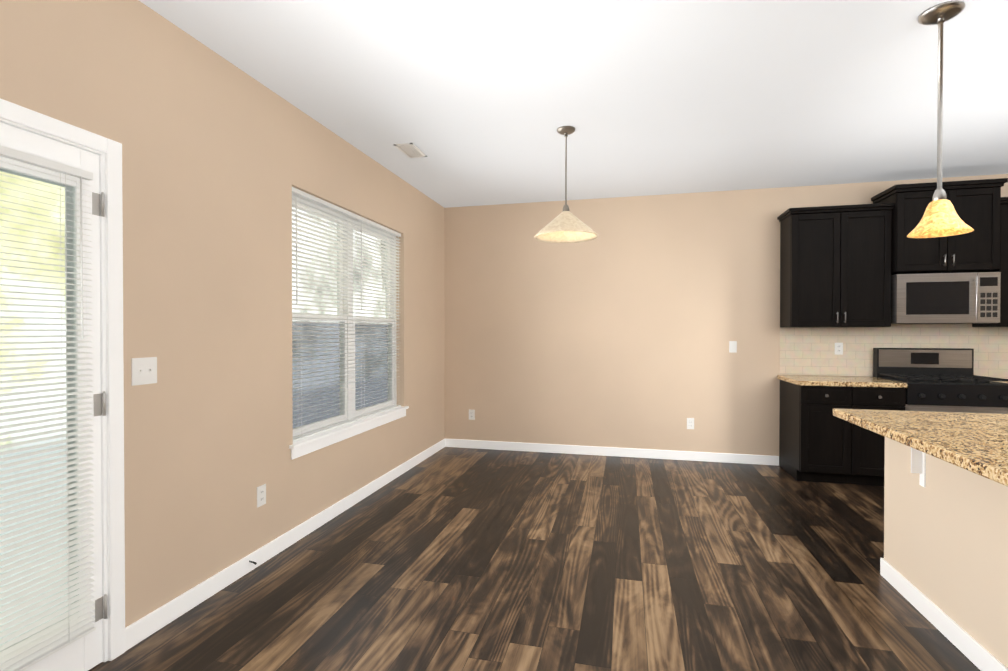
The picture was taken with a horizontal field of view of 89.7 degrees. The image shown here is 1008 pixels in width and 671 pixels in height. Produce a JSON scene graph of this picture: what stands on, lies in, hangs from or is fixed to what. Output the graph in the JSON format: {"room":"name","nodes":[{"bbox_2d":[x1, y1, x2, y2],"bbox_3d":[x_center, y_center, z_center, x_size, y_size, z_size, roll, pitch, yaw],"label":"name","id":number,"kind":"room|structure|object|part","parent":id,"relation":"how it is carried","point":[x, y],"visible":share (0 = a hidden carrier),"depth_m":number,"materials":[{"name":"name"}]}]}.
{"room":"kitchen","nodes":[
{"label":"kitchen","id":0,"kind":"room"},
{"bbox_2d":[0,0,444,627],"bbox_3d":[-1.713,-0.059,1.910,0.160,2.750,8.440,0,1,14],"label":"wall","id":1,"kind":"structure","parent":0,"point":[220,156],"depth_m":2.55,"materials":[{"name":"beige paint"}]},
{"bbox_2d":[0,122,106,670],"bbox_3d":[-1.708,0.299,1.606,0.111,2.028,0.883,0,1,14],"label":"door","id":2,"kind":"structure","parent":1,"relation":"in","point":[84,653],"depth_m":1.94,"materials":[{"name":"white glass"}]},
{"bbox_3d":[-1.734,0.259,1.606,0.034,1.688,0.729,0,1,14],"label":"glass","id":3,"kind":"part","parent":2,"relation":"part of","materials":[{"name":"clear glass"}]},
{"bbox_2d":[0,145,95,670],"bbox_3d":[-1.688,0.263,1.595,0.048,1.775,0.765,0,1,14],"label":"door blind","id":4,"kind":"object","parent":2,"relation":"attached to","point":[42,653],"visible":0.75,"depth_m":1.81,"materials":[{"name":"white plastic"}]},
{"bbox_3d":[-1.680,0.285,1.615,0.060,1.707,0.854,0,1,14],"label":"door hardware","id":5,"kind":"part","parent":2,"relation":"part of","materials":[{"name":"silver metal"}]},
{"bbox_2d":[0,98,124,661],"bbox_3d":[-1.786,0.266,1.619,0.196,2.105,1.027,0,1,14],"label":"door frame","id":6,"kind":"structure","parent":1,"relation":"attached to","point":[108,151],"depth_m":2.04,"materials":[{"name":"white wood"}]},
{"bbox_2d":[131,357,156,385],"bbox_3d":[-1.554,0.154,2.198,0.016,0.116,0.116,0,1,14],"label":"switch plate","id":7,"kind":"object","parent":1,"relation":"attached to","point":[143,371],"depth_m":2.19,"materials":[{"name":"white plastic"}]},
{"bbox_2d":[257,484,265,507],"bbox_3d":[-1.389,0.918,2.905,0.007,0.115,0.070,0,1,14],"label":"electrical outlet plate","id":8,"kind":"object","parent":1,"relation":"attached to","point":[261,495],"depth_m":2.90,"materials":[{"name":"white plastic"}]},
{"bbox_2d":[125,439,444,650],"bbox_3d":[-1.129,1.251,3.973,0.017,0.095,3.858,0,1,14],"label":"baseboard","id":9,"kind":"structure","parent":1,"relation":"attached to","point":[145,627],"depth_m":2.80,"materials":[{"name":"white wood"}]},
{"bbox_2d":[292,193,396,438],"bbox_3d":[-1.244,-0.127,3.997,0.075,1.650,1.640,0,1,14],"label":"window","id":10,"kind":"structure","parent":1,"relation":"in","point":[344,411],"depth_m":3.96,"materials":[{"name":"white plastic"}]},
{"bbox_2d":[292,321,387,427],"bbox_3d":[-1.274,0.276,4.008,0.002,0.757,1.552,0,1,14],"label":"screen","id":11,"kind":"object","parent":10,"relation":"attached to","point":[326,393],"depth_m":3.81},
{"bbox_2d":[292,187,400,441],"bbox_3d":[-1.165,-0.138,3.978,0.042,1.624,1.628,0,1,14],"label":"window blinds","id":12,"kind":"object","parent":10,"relation":"attached to","point":[296,191],"visible":0.9,"depth_m":3.79,"materials":[{"name":"white plastic"}]},
{"bbox_2d":[289,406,408,459],"bbox_3d":[-1.154,0.722,3.983,0.110,0.092,1.710,0,1,14],"label":"window sill","id":13,"kind":"structure","parent":1,"relation":"attached to","point":[302,447],"depth_m":3.71,"materials":[{"name":"white wood"}]},
{"bbox_2d":[88,447,980,670],"bbox_3d":[1.825,1.349,1.070,7.440,0.050,8.440,0,1,14],"label":"floor","id":14,"kind":"structure","parent":0,"point":[456,559],"depth_m":2.68,"materials":[{"name":"brown wood"}]},
{"bbox_2d":[777,378,905,485],"bbox_3d":[3.043,0.863,4.626,0.796,0.860,0.624,0,1,14],"label":"base cabinet","id":15,"kind":"object","parent":14,"relation":"on","point":[816,445],"depth_m":4.38,"materials":[{"name":"wood"}]},
{"bbox_2d":[777,375,906,389],"bbox_3d":[3.028,0.413,4.612,0.822,0.040,0.630,0,1,14],"label":"countertop","id":16,"kind":"structure","parent":15,"relation":"on","point":[798,380],"depth_m":4.39,"materials":[{"name":"beige stone"}]},
{"bbox_2d":[873,348,1007,413],"bbox_3d":[3.793,0.697,4.400,0.760,1.155,0.663,0,1,14],"label":"range","id":17,"kind":"object","parent":14,"relation":"on","point":[941,379],"visible":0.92,"depth_m":4.24,"materials":[{"name":"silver metal"}]},
{"bbox_2d":[905,448,984,647],"bbox_3d":[2.414,0.885,2.352,0.619,0.855,0.623,0,1,14],"label":"panel","id":18,"kind":"object","parent":14,"relation":"on","point":[944,566],"depth_m":2.21,"materials":[{"name":"paint"}]},
{"bbox_2d":[833,408,1007,487],"bbox_3d":[1.816,0.449,0.576,1.010,0.042,4.430,0,1,14],"label":"countertop","id":19,"kind":"structure","parent":18,"relation":"on","point":[977,443],"depth_m":2.16,"materials":[{"name":"beige stone"}]},
{"bbox_2d":[985,480,1007,670],"bbox_3d":[2.268,0.890,1.747,0.619,0.855,0.623,0,1,14],"label":"panel","id":20,"kind":"object","parent":14,"relation":"on","point":[996,497],"depth_m":1.92,"materials":[{"name":"paint"}]},
{"bbox_3d":[1.611,1.280,0.634,0.133,0.095,4.373,0,1,14],"label":"skirting","id":21,"kind":"part","parent":20,"relation":"part of","materials":[{"name":"white wood"}]},
{"bbox_2d":[139,0,1007,207],"bbox_3d":[1.825,-1.486,1.045,7.440,0.120,8.440,0,1,14],"label":"ceiling","id":22,"kind":"structure","parent":0,"point":[478,102],"depth_m":2.94,"materials":[{"name":"white paint"}]},
{"bbox_2d":[394,143,426,157],"bbox_3d":[-0.730,-1.447,3.975,0.150,0.009,0.300,0,1,14],"label":"ceiling vent","id":23,"kind":"object","parent":22,"relation":"in","point":[410,150],"visible":1,"depth_m":3.95,"materials":[{"name":"white metal"}]},
{"bbox_2d":[535,126,597,242],"bbox_3d":[0.436,-1.069,3.564,0.444,0.759,0.444,0,1,14],"label":"dining pendant light","id":24,"kind":"object","parent":22,"relation":"hanging from","point":[566,225],"visible":1,"depth_m":3.54,"materials":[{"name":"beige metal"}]},
{"bbox_2d":[907,0,973,237],"bbox_3d":[1.941,-0.946,2.256,0.228,0.982,0.228,0,1,14],"label":"pendant light","id":25,"kind":"object","parent":22,"relation":"hanging from","point":[940,218],"visible":1,"depth_m":2.25,"materials":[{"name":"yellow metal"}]},
{"bbox_2d":[444,174,1007,455],"bbox_3d":[2.873,-0.086,5.064,7.280,2.750,0.160,0,1,14],"label":"wall","id":26,"kind":"structure","parent":0,"point":[630,321],"depth_m":5.36,"materials":[{"name":"beige paint"}]},
{"bbox_2d":[469,409,474,419],"bbox_3d":[-0.368,0.901,5.766,0.070,0.115,0.007,0,1,14],"label":"electrical outlet plate","id":27,"kind":"object","parent":26,"relation":"attached to","point":[471,412],"depth_m":5.76,"materials":[{"name":"white plastic"}]},
{"bbox_2d":[445,439,778,465],"bbox_3d":[1.034,1.238,5.428,3.480,0.095,0.013,0,1,14],"label":"baseboard","id":28,"kind":"structure","parent":26,"relation":"attached to","point":[460,443],"depth_m":5.38,"materials":[{"name":"white wood"}]},
{"bbox_2d":[687,418,693,428],"bbox_3d":[1.920,0.908,5.215,0.070,0.115,0.007,0,1,14],"label":"electrical outlet plate","id":29,"kind":"object","parent":26,"relation":"attached to","point":[690,421],"depth_m":5.21,"materials":[{"name":"white plastic"}]},
{"bbox_2d":[729,341,736,352],"bbox_3d":[2.309,0.115,5.110,0.070,0.115,0.016,0,1,14],"label":"switch plate","id":30,"kind":"object","parent":26,"relation":"attached to","point":[732,344],"depth_m":5.11,"materials":[{"name":"white plastic"}]},
{"bbox_2d":[777,206,892,326],"bbox_3d":[3.080,-0.609,4.745,0.806,1.062,0.350,0,1,14],"label":"upper cabinet","id":31,"kind":"object","parent":26,"relation":"attached to","point":[840,265],"depth_m":4.58,"materials":[{"name":"wood"}]},
{"bbox_2d":[835,343,842,354],"bbox_3d":[3.227,0.126,4.885,0.070,0.115,0.007,0,1,14],"label":"electrical outlet plate","id":32,"kind":"object","parent":26,"relation":"attached to","point":[838,346],"depth_m":4.88,"materials":[{"name":"white plastic"}]},
{"bbox_2d":[780,324,1007,378],"bbox_3d":[4.482,-0.082,4.590,3.608,0.946,0.008,0,1,14],"label":"backsplash","id":33,"kind":"structure","parent":26,"relation":"attached to","point":[807,351],"depth_m":4.83,"materials":[{"name":"tile"}]},
{"bbox_2d":[873,182,1004,274],"bbox_3d":[3.834,-0.915,4.524,0.754,0.717,0.420,0,1,14],"label":"upper cabinet","id":34,"kind":"object","parent":26,"relation":"attached to","point":[980,205],"depth_m":4.31,"materials":[{"name":"wood"}]},
{"bbox_2d":[891,272,1000,323],"bbox_3d":[3.828,-0.321,4.506,0.750,0.430,0.469,0,1,14],"label":"microwave","id":35,"kind":"object","parent":34,"relation":"attached to","point":[952,298],"visible":0.96,"depth_m":4.33,"materials":[{"name":"silver metal"}]},
{"bbox_2d":[972,198,1007,326],"bbox_3d":[4.617,-0.606,4.375,0.768,1.062,0.350,0,1,14],"label":"upper cabinet","id":36,"kind":"object","parent":26,"relation":"attached to","point":[1004,273],"depth_m":4.29,"materials":[{"name":"wood"}]},
{"label":"outside","id":37,"kind":"structure","parent":0,"visible":0},
{"bbox_2d":[0,171,385,644],"bbox_3d":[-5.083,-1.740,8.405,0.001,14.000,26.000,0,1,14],"label":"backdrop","id":38,"kind":"structure","parent":37,"point":[46,249],"depth_m":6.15,"materials":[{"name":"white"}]}
]}

